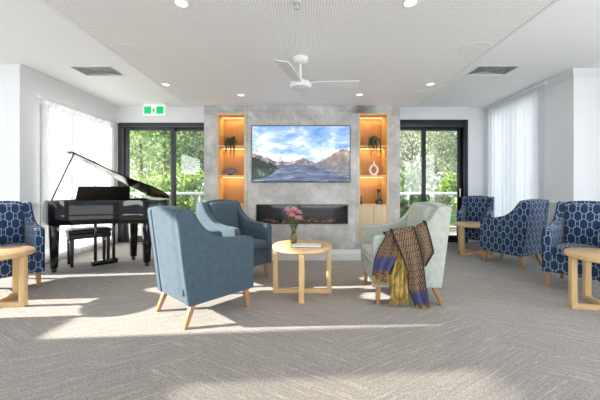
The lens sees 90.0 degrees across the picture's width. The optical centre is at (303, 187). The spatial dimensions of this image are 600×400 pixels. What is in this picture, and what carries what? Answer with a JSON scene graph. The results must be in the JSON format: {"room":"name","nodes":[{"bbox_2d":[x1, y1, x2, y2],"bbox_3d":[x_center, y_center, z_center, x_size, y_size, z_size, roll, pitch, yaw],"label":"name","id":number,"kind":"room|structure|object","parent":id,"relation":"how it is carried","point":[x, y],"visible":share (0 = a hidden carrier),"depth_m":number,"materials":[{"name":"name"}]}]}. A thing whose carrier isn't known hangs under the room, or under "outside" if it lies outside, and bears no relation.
{"room":"care facility","nodes":[
{"label":"care facility","id":0,"kind":"room"},
{"bbox_2d":[0,73,6,200],"bbox_3d":[-4.556,-0.277,4.290,0.789,2.854,0.180,0,0,0],"label":"wall pier","id":1,"kind":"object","parent":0,"point":[3,76],"depth_m":4.20,"materials":[{"name":"white paint"}]},
{"bbox_2d":[7,73,116,235],"bbox_3d":[-4.070,-0.277,5.295,0.180,2.854,2.190,0,0,0],"label":"wall","id":2,"kind":"structure","parent":0,"point":[23,104],"depth_m":4.32,"materials":[{"name":"white paint"}]},
{"bbox_2d":[32,203,39,207],"bbox_3d":[-4.107,0.255,4.330,0.345,0.070,0.340,0,0,0],"label":"trim","id":3,"kind":"structure","parent":2,"relation":"attached to","point":[34,205],"depth_m":4.41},
{"bbox_2d":[37,95,116,261],"bbox_3d":[-3.915,-0.130,5.330,0.060,2.500,1.800,0,0,0],"label":"sheer curtain","id":4,"kind":"object","parent":2,"relation":"hanging from","point":[64,127],"visible":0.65,"depth_m":5.05,"materials":[{"name":"white fabric"}]},
{"bbox_2d":[45,235,117,262],"bbox_3d":[-3.971,1.080,5.295,0.018,0.140,2.190,0,0,0],"label":"baseboard","id":5,"kind":"structure","parent":2,"relation":"attached to","point":[116,237],"depth_m":5.65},
{"bbox_2d":[138,229,456,235],"bbox_3d":[0.000,1.210,7.579,12.000,0.080,1.997,0,0,0],"label":"deck","id":6,"kind":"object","parent":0,"point":[451,231],"depth_m":7.89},
{"bbox_2d":[130,192,203,230],"bbox_3d":[-3.600,0.640,8.100,4.800,1.060,0.080,0,0,0],"label":"balustrade","id":7,"kind":"object","parent":6,"relation":"on","point":[141,194],"visible":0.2,"depth_m":8.06,"materials":[{"name":"white metal"}]},
{"bbox_2d":[400,198,409,217],"bbox_3d":[2.297,0.746,6.927,0.620,1.075,0.529,0,0,0],"label":"leafy plant","id":8,"kind":"object","parent":6,"relation":"on","point":[404,202],"visible":0.3,"depth_m":6.82,"materials":[{"name":"green plant"}]},
{"bbox_2d":[400,192,456,227],"bbox_3d":[3.600,0.640,8.100,4.800,1.060,0.080,0,0,0],"label":"balustrade","id":9,"kind":"object","parent":6,"relation":"on","point":[401,193],"visible":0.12,"depth_m":8.06,"materials":[{"name":"white metal"}]},
{"bbox_2d":[0,0,599,107],"bbox_3d":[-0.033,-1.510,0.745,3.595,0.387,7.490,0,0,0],"label":"ceiling","id":10,"kind":"structure","parent":0,"point":[206,49],"depth_m":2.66,"materials":[{"name":"paint"}]},
{"bbox_2d":[68,66,125,75],"bbox_3d":[-3.000,-1.779,4.380,0.600,0.160,0.370,0,0,0],"label":"ceiling vent","id":11,"kind":"object","parent":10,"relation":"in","point":[109,69],"visible":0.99,"depth_m":4.32,"materials":[{"name":"white plastic"}]},
{"bbox_2d":[111,43,143,56],"bbox_3d":[-1.680,-1.314,2.863,0.270,0.004,0.270,0,0,0],"label":"ceiling speaker","id":12,"kind":"object","parent":10,"relation":"attached to","point":[125,49],"visible":1,"depth_m":2.84,"materials":[{"name":"white plastic"}]},
{"bbox_2d":[144,103,164,115],"bbox_3d":[-3.015,-1.585,6.045,0.424,0.247,0.059,0,0,0],"label":"exit sign","id":13,"kind":"object","parent":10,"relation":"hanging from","point":[150,109],"visible":1,"depth_m":6.03,"materials":[{"name":"white"}]},
{"bbox_2d":[173,0,189,7],"bbox_3d":[-0.872,-1.314,2.136,0.110,0.006,0.110,0,0,0],"label":"recessed light","id":14,"kind":"object","parent":10,"relation":"in","point":[180,3],"visible":1,"depth_m":2.14,"materials":[{"name":"white plastic"}]},
{"bbox_2d":[293,0,300,10],"bbox_3d":[-0.050,-1.292,2.130,0.064,0.048,0.064,0,0,0],"label":"sprinkler head","id":15,"kind":"object","parent":10,"relation":"attached to","point":[296,3],"visible":1,"depth_m":2.12},
{"bbox_2d":[274,55,359,102],"bbox_3d":[0.197,-1.154,2.986,0.701,0.326,1.184,0,0,13],"label":"ceiling fan","id":16,"kind":"object","parent":10,"relation":"hanging from","point":[299,84],"visible":1,"depth_m":3.00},
{"bbox_2d":[402,0,418,7],"bbox_3d":[0.756,-1.314,2.130,0.110,0.006,0.110,0,0,0],"label":"recessed light","id":17,"kind":"object","parent":10,"relation":"in","point":[408,3],"visible":1,"depth_m":2.14,"materials":[{"name":"beige"}]},
{"bbox_2d":[459,42,490,54],"bbox_3d":[1.610,-1.314,2.832,0.270,0.004,0.270,0,0,0],"label":"ceiling speaker","id":18,"kind":"object","parent":10,"relation":"attached to","point":[477,47],"visible":1,"depth_m":2.82,"materials":[{"name":"white plastic"}]},
{"bbox_2d":[465,66,520,75],"bbox_3d":[2.730,-1.779,4.360,0.600,0.160,0.370,0,0,0],"label":"ceiling vent","id":19,"kind":"object","parent":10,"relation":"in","point":[477,69],"visible":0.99,"depth_m":4.33,"materials":[{"name":"white plastic"}]},
{"bbox_2d":[484,81,547,256],"bbox_3d":[3.845,-0.290,5.565,0.061,2.820,1.610,0,0,0],"label":"sheer curtain","id":20,"kind":"object","parent":10,"relation":"hanging from","point":[514,124],"visible":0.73,"depth_m":5.45,"materials":[{"name":"white fabric"}]},
{"bbox_2d":[0,234,599,399],"bbox_3d":[0.360,1.152,1.884,12.321,0.004,11.667,0,0,0],"label":"floor","id":21,"kind":"structure","parent":0,"point":[88,332],"depth_m":2.28,"materials":[{"name":"carpet"}]},
{"bbox_2d":[0,246,35,306],"bbox_3d":[-3.030,0.885,2.900,0.650,0.530,0.650,0,0,-5],"label":"side table","id":22,"kind":"object","parent":21,"relation":"on","point":[18,254],"visible":1,"depth_m":2.92,"materials":[{"name":"brown wood"}]},
{"bbox_2d":[0,201,44,286],"bbox_3d":[-3.449,0.652,3.463,0.712,0.995,0.560,0,0,36],"label":"armchair","id":23,"kind":"object","parent":21,"relation":"on","point":[19,226],"visible":0.69,"depth_m":3.54,"materials":[{"name":"blue fabric"}]},
{"bbox_2d":[0,203,23,244],"bbox_3d":[-3.590,0.432,3.565,0.168,0.496,0.378,0,0,36],"label":"chair backrest","id":24,"kind":"object","parent":23,"relation":"on","point":[11,214],"depth_m":3.59,"materials":[{"name":"blue fabric"}]},
{"bbox_2d":[0,243,34,254],"bbox_3d":[-3.360,0.715,3.398,0.482,0.133,0.382,0,0,36],"label":"table top","id":25,"kind":"object","parent":23,"relation":"on","point":[1,244],"depth_m":3.46,"materials":[{"name":"beige wood"}]},
{"bbox_2d":[65,226,110,267],"bbox_3d":[-3.300,0.876,4.600,0.340,0.548,0.540,0,0,44],"label":"piano bench","id":26,"kind":"object","parent":21,"relation":"on","point":[72,234],"visible":0.94,"depth_m":4.50,"materials":[{"name":"black leather"}]},
{"bbox_2d":[42,151,169,272],"bbox_3d":[-2.767,0.324,4.234,1.402,1.653,1.301,0,0,44],"label":"grand piano","id":27,"kind":"object","parent":21,"relation":"on","point":[95,205],"visible":0.96,"depth_m":4.05,"materials":[{"name":"black paint"}]},
{"bbox_2d":[147,206,253,329],"bbox_3d":[-0.966,0.652,2.853,0.620,0.995,0.772,0,0,42],"label":"armchair","id":28,"kind":"object","parent":21,"relation":"on","point":[194,265],"visible":1,"depth_m":2.58,"materials":[{"name":"blue fabric"}]},
{"bbox_2d":[196,199,271,276],"bbox_3d":[-0.899,0.652,3.877,0.772,0.995,0.620,0,0,36],"label":"armchair","id":29,"kind":"object","parent":21,"relation":"on","point":[228,217],"visible":0.47,"depth_m":3.87,"materials":[{"name":"blue fabric"}]},
{"bbox_2d":[208,202,238,227],"bbox_3d":[-1.064,0.432,3.997,0.168,0.496,0.438,0,0,36],"label":"chair backrest","id":30,"kind":"object","parent":29,"relation":"on","point":[225,213],"depth_m":3.95,"materials":[{"name":"blue fabric"}]},
{"bbox_2d":[253,238,266,249],"bbox_3d":[-0.809,0.715,3.812,0.542,0.133,0.442,0,0,36],"label":"seat cushion","id":31,"kind":"object","parent":29,"relation":"on","point":[259,243],"depth_m":3.76,"materials":[{"name":"blue fabric"}]},
{"bbox_2d":[272,239,331,303],"bbox_3d":[-0.020,0.885,3.300,0.650,0.530,0.650,0,0,1],"label":"side table","id":32,"kind":"object","parent":21,"relation":"on","point":[281,246],"visible":0.88,"depth_m":3.27,"materials":[{"name":"brown wood"}]},
{"bbox_2d":[284,207,302,243],"bbox_3d":[-0.116,0.416,3.345,0.222,0.409,0.184,0,0,0],"label":"flower vase","id":33,"kind":"object","parent":32,"relation":"on","point":[293,238],"visible":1,"depth_m":3.31,"materials":[{"name":"green glass"}]},
{"bbox_2d":[290,243,321,247],"bbox_3d":[0.030,0.608,3.190,0.330,0.023,0.170,0,0,4],"label":"open book","id":34,"kind":"object","parent":32,"relation":"on","point":[296,245],"visible":1,"depth_m":3.12,"materials":[{"name":"white paper"}]},
{"bbox_2d":[361,202,450,305],"bbox_3d":[1.060,0.652,3.302,0.772,0.995,0.780,0,0,2],"label":"armchair","id":35,"kind":"object","parent":21,"relation":"on","point":[437,216],"visible":0.6,"depth_m":2.93,"materials":[{"name":"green fabric"}]},
{"bbox_2d":[362,244,371,261],"bbox_3d":[0.949,0.715,3.306,0.542,0.133,0.602,0,0,2],"label":"seat cushion","id":36,"kind":"object","parent":35,"relation":"on","point":[366,248],"depth_m":3.31,"materials":[{"name":"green fabric"}]},
{"bbox_2d":[372,220,433,308],"bbox_3d":[0.953,0.757,2.936,0.608,0.880,0.210,0,0,0],"label":"throw blanket","id":37,"kind":"object","parent":35,"relation":"on","point":[405,251],"visible":0.99,"depth_m":2.88,"materials":[{"name":"brown fabric"}]},
{"bbox_2d":[406,204,434,226],"bbox_3d":[1.263,0.432,3.295,0.168,0.496,0.598,0,0,2],"label":"cushion","id":38,"kind":"object","parent":35,"relation":"on","point":[417,213],"depth_m":3.21,"materials":[{"name":"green fabric"}]},
{"bbox_2d":[454,221,492,257],"bbox_3d":[2.985,0.885,5.250,0.650,0.530,0.650,0,0,-22],"label":"side table","id":39,"kind":"object","parent":21,"relation":"on","point":[461,225],"visible":0.66,"depth_m":5.14,"materials":[{"name":"brown wood"}]},
{"bbox_2d":[457,196,493,243],"bbox_3d":[3.348,0.652,5.848,0.560,0.995,0.712,0,0,37],"label":"armchair","id":40,"kind":"object","parent":21,"relation":"on","point":[473,208],"visible":0.59,"depth_m":5.89,"materials":[{"name":"blue fabric"}]},
{"bbox_2d":[466,197,487,221],"bbox_3d":[3.453,0.432,5.987,0.378,0.496,0.168,0,0,37],"label":"cushion","id":41,"kind":"object","parent":40,"relation":"on","point":[476,207],"depth_m":5.94,"materials":[{"name":"blue fabric"}]},
{"bbox_2d":[480,199,548,269],"bbox_3d":[3.177,0.652,4.561,0.560,0.995,0.712,0,0,-28],"label":"armchair","id":42,"kind":"object","parent":21,"relation":"on","point":[518,233],"visible":0.99,"depth_m":4.32,"materials":[{"name":"blue fabric"}]},
{"bbox_2d":[542,201,599,286],"bbox_3d":[3.209,0.652,3.473,0.712,0.995,0.560,0,0,-36],"label":"armchair","id":43,"kind":"object","parent":21,"relation":"on","point":[574,224],"visible":0.78,"depth_m":3.49,"materials":[{"name":"blue fabric"}]},
{"bbox_2d":[552,242,597,255],"bbox_3d":[3.120,0.715,3.408,0.482,0.133,0.382,0,0,-36],"label":"seat cushion","id":44,"kind":"object","parent":43,"relation":"on","point":[557,247],"depth_m":3.40,"materials":[{"name":"blue fabric"}]},
{"bbox_2d":[564,203,599,245],"bbox_3d":[3.350,0.432,3.575,0.168,0.496,0.378,0,0,-36],"label":"cushion","id":45,"kind":"object","parent":43,"relation":"on","point":[581,220],"depth_m":3.55,"materials":[{"name":"blue fabric"}]},
{"bbox_2d":[563,247,599,310],"bbox_3d":[2.860,0.885,2.810,0.650,0.530,0.650,0,0,12],"label":"side table","id":46,"kind":"object","parent":21,"relation":"on","point":[587,255],"visible":1,"depth_m":2.87,"materials":[{"name":"brown wood"}]},
{"bbox_2d":[117,108,484,234],"bbox_3d":[-0.030,-0.277,6.480,8.300,2.854,0.180,0,0,0],"label":"wall","id":47,"kind":"structure","parent":0,"point":[475,117],"depth_m":6.39,"materials":[{"name":"white paint"}]},
{"bbox_2d":[118,123,203,241],"bbox_3d":[-2.625,-0.117,6.435,2.650,2.535,0.150,0,0,0],"label":"door","id":48,"kind":"structure","parent":47,"relation":"in","point":[124,129],"depth_m":6.39,"materials":[{"name":"grey metal"}]},
{"bbox_2d":[0,64,470,112],"bbox_3d":[-0.650,-1.655,5.253,8.300,0.095,2.275,0,0,0],"label":"trim","id":49,"kind":"structure","parent":47,"relation":"attached to","point":[4,68],"depth_m":5.99,"materials":[{"name":"white paint"}]},
{"bbox_2d":[400,120,467,241],"bbox_3d":[2.340,-0.150,6.435,2.280,2.600,0.150,0,0,0],"label":"door","id":50,"kind":"structure","parent":47,"relation":"in","point":[461,126],"depth_m":6.39,"materials":[{"name":"black metal"}]},
{"bbox_2d":[182,100,420,105],"bbox_3d":[-0.033,-1.510,4.651,3.595,0.387,0.319,0,0,0],"label":"ceiling","id":51,"kind":"structure","parent":0,"point":[189,102],"depth_m":4.62,"materials":[{"name":"white paint"}]},
{"bbox_2d":[204,106,399,249],"bbox_3d":[-0.032,-0.084,4.970,3.130,2.467,0.360,0,0,0],"label":"wall","id":52,"kind":"structure","parent":0,"point":[340,236],"depth_m":4.79,"materials":[{"name":"concrete"}]},
{"bbox_2d":[217,114,244,212],"bbox_3d":[-1.163,-0.170,4.955,0.450,2.038,0.341,0,0,0],"label":"shelf niche","id":53,"kind":"object","parent":52,"relation":"in","point":[229,187],"visible":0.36,"depth_m":5.11,"materials":[{"name":"brown wood"}]},
{"bbox_2d":[224,136,236,158],"bbox_3d":[-1.180,-0.653,4.839,0.178,0.394,0.206,0,0,0],"label":"trailing plant","id":54,"kind":"object","parent":53,"relation":"on","point":[231,141],"visible":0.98,"depth_m":4.76,"materials":[{"name":"green plant"}]},
{"bbox_2d":[223,167,237,174],"bbox_3d":[-1.197,-0.272,4.890,0.255,0.134,0.050,0,0,0],"label":"ornament","id":55,"kind":"object","parent":53,"relation":"on","point":[231,168],"visible":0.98,"depth_m":4.88,"materials":[{"name":"grey ceramic"}]},
{"bbox_2d":[38,0,559,105],"bbox_3d":[-0.033,-1.508,0.905,3.655,0.390,7.810,0,0,0],"label":"trim","id":56,"kind":"structure","parent":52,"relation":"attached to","point":[41,1],"depth_m":2.71,"materials":[{"name":"white paint"}]},
{"bbox_2d":[252,125,349,181],"bbox_3d":[-0.048,-0.540,4.765,1.565,0.899,0.048,0,0,0],"label":"television","id":57,"kind":"object","parent":52,"relation":"attached to","point":[280,153],"visible":1,"depth_m":4.74,"materials":[{"name":"black"}]},
{"bbox_2d":[256,204,347,223],"bbox_3d":[-0.032,0.420,4.937,1.473,0.317,0.306,0,0,0],"label":"fireplace","id":58,"kind":"object","parent":52,"relation":"in","point":[267,213],"visible":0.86,"depth_m":5.07,"materials":[{"name":"black"}]},
{"bbox_2d":[247,105,356,248],"bbox_3d":[-0.032,-0.173,4.790,3.130,2.287,0.002,0,0,0],"label":"trim","id":59,"kind":"structure","parent":52,"relation":"attached to","point":[247,105],"depth_m":4.79,"materials":[{"name":"grey concrete"}]},
{"bbox_2d":[272,250,360,259],"bbox_3d":[-0.032,1.066,4.778,3.170,0.168,0.024,0,0,0],"label":"baseboard","id":60,"kind":"structure","parent":52,"relation":"attached to","point":[335,254],"depth_m":4.77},
{"bbox_2d":[359,114,387,240],"bbox_3d":[1.111,-0.170,4.955,0.469,2.038,0.341,0,0,0],"label":"shelf niche","id":61,"kind":"object","parent":52,"relation":"in","point":[370,213],"visible":0.62,"depth_m":5.06,"materials":[{"name":"brown wood"}]},
{"bbox_2d":[369,161,378,174],"bbox_3d":[1.138,-0.320,4.890,0.156,0.242,0.060,0,0,0],"label":"ring vase","id":62,"kind":"object","parent":61,"relation":"on","point":[373,164],"visible":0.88,"depth_m":4.88,"materials":[{"name":"beige ceramic"}]},
{"bbox_2d":[368,135,380,155],"bbox_3d":[1.124,-0.657,4.846,0.208,0.390,0.220,0,0,0],"label":"trailing plant","id":63,"kind":"object","parent":61,"relation":"on","point":[373,140],"visible":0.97,"depth_m":4.76,"materials":[{"name":"green plant"}]},
{"bbox_2d":[375,189,381,203],"bbox_3d":[1.218,0.141,4.880,0.110,0.245,0.108,0,0,0],"label":"bottle","id":64,"kind":"object","parent":61,"relation":"on","point":[378,200],"visible":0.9,"depth_m":4.85,"materials":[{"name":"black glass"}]},
{"bbox_2d":[544,77,585,225],"bbox_3d":[4.010,-0.277,5.375,0.180,2.854,2.030,0,0,0],"label":"wall","id":65,"kind":"structure","parent":0,"point":[565,102],"depth_m":4.51,"materials":[{"name":"white paint"}]},
{"bbox_2d":[549,202,557,206],"bbox_3d":[4.048,0.255,4.590,0.345,0.070,0.540,0,0,0],"label":"trim","id":66,"kind":"structure","parent":65,"relation":"attached to","point":[553,204],"depth_m":4.68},
{"bbox_2d":[545,68,599,88],"bbox_3d":[4.317,-1.655,4.567,0.965,0.095,0.585,0,0,0],"label":"trim","id":67,"kind":"structure","parent":65,"relation":"attached to","point":[575,72],"depth_m":4.34,"materials":[{"name":"white paint"}]},
{"bbox_2d":[586,77,599,200],"bbox_3d":[4.526,-0.277,4.450,0.849,2.854,0.180,0,0,0],"label":"wall pier","id":68,"kind":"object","parent":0,"point":[592,83],"depth_m":4.36,"materials":[{"name":"white paint"}]},
{"label":"outside","id":69,"kind":"structure","parent":0,"visible":0},
{"bbox_2d":[132,196,456,228],"bbox_3d":[0.000,1.335,25.845,60.000,0.130,38.310,0,0,0],"label":"ground","id":70,"kind":"structure","parent":69,"point":[453,218],"depth_m":12.49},
{"bbox_2d":[130,168,150,197],"bbox_3d":[-5.582,0.328,8.999,1.905,1.912,1.345,0,0,0],"label":"shrub","id":71,"kind":"object","parent":70,"relation":"on","point":[138,175],"visible":0.09,"depth_m":9.09,"materials":[{"name":"green plant"}]},
{"bbox_2d":[130,131,176,197],"bbox_3d":[-6.835,-1.483,12.397,3.243,5.532,2.805,0,0,0],"label":"tree","id":72,"kind":"object","parent":70,"relation":"on","point":[132,153],"visible":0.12,"depth_m":12.36,"materials":[{"name":"green plant"}]},
{"bbox_2d":[130,131,203,181],"bbox_3d":[-4.891,-1.098,10.671,2.772,4.762,2.432,0,0,0],"label":"tree","id":73,"kind":"object","parent":70,"relation":"on","point":[153,136],"visible":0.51,"depth_m":10.54,"materials":[{"name":"green plant"}]},
{"bbox_2d":[130,131,203,200],"bbox_3d":[-8.058,-2.050,17.053,6.775,6.796,3.086,0,0,0],"label":"tree","id":74,"kind":"object","parent":70,"relation":"on","point":[134,167],"visible":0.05,"depth_m":16.64,"materials":[{"name":"green plant"}]},
{"bbox_2d":[145,163,203,215],"bbox_3d":[-3.895,0.231,9.219,2.080,2.106,1.475,0,0,0],"label":"shrub","id":75,"kind":"object","parent":70,"relation":"on","point":[165,186],"visible":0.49,"depth_m":8.94,"materials":[{"name":"green plant"}]},
{"bbox_2d":[162,131,203,173],"bbox_3d":[-4.676,-1.943,14.917,6.159,6.452,2.907,0,0,7],"label":"tree","id":76,"kind":"object","parent":70,"relation":"on","point":[194,132],"visible":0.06,"depth_m":14.31,"materials":[{"name":"green plant"}]},
{"bbox_2d":[181,131,203,173],"bbox_3d":[-3.244,-1.189,11.614,2.888,4.948,2.580,0,0,0],"label":"tree","id":77,"kind":"object","parent":70,"relation":"on","point":[199,137],"visible":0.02,"depth_m":11.32,"materials":[{"name":"green plant"}]},
{"bbox_2d":[185,177,203,214],"bbox_3d":[-2.603,0.379,8.927,1.765,1.880,1.394,0,0,-20],"label":"shrub","id":78,"kind":"object","parent":70,"relation":"on","point":[202,181],"visible":0.05,"depth_m":8.82,"materials":[{"name":"green plant"}]},
{"bbox_2d":[400,169,436,206],"bbox_3d":[3.125,0.343,9.200,1.814,1.883,1.324,0,0,0],"label":"shrub","id":79,"kind":"object","parent":70,"relation":"on","point":[407,182],"visible":0.34,"depth_m":9.00,"materials":[{"name":"green plant"}]},
{"bbox_2d":[400,131,444,191],"bbox_3d":[4.636,-1.625,15.479,5.462,6.346,2.600,0,0,3],"label":"tree","id":80,"kind":"object","parent":70,"relation":"on","point":[403,139],"visible":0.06,"depth_m":15.75,"materials":[{"name":"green plant"}]},
{"bbox_2d":[400,131,455,190],"bbox_3d":[3.926,-0.910,10.795,2.732,4.389,2.501,0,0,44],"label":"tree","id":81,"kind":"object","parent":70,"relation":"on","point":[436,144],"visible":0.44,"depth_m":10.61,"materials":[{"name":"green plant"}]},
{"bbox_2d":[415,131,456,208],"bbox_3d":[8.587,-1.701,17.036,5.553,6.338,2.577,0,0,0],"label":"tree","id":82,"kind":"object","parent":70,"relation":"on","point":[427,181],"visible":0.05,"depth_m":16.70,"materials":[{"name":"green plant"}]},
{"bbox_2d":[426,131,456,188],"bbox_3d":[5.872,-0.977,11.033,2.941,4.522,2.486,0,0,0],"label":"tree","id":83,"kind":"object","parent":70,"relation":"on","point":[453,151],"visible":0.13,"depth_m":10.91,"materials":[{"name":"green plant"}]},
{"bbox_2d":[427,131,456,178],"bbox_3d":[7.679,-1.668,13.159,4.310,5.903,2.931,0,0,0],"label":"tree","id":84,"kind":"object","parent":70,"relation":"on","point":[437,171],"visible":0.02,"depth_m":13.50,"materials":[{"name":"green plant"}]},
{"bbox_2d":[433,170,456,215],"bbox_3d":[4.828,0.287,9.082,1.820,1.995,1.287,0,0,0],"label":"shrub","id":85,"kind":"object","parent":70,"relation":"on","point":[445,185],"visible":0.25,"depth_m":9.00,"materials":[{"name":"green plant"}]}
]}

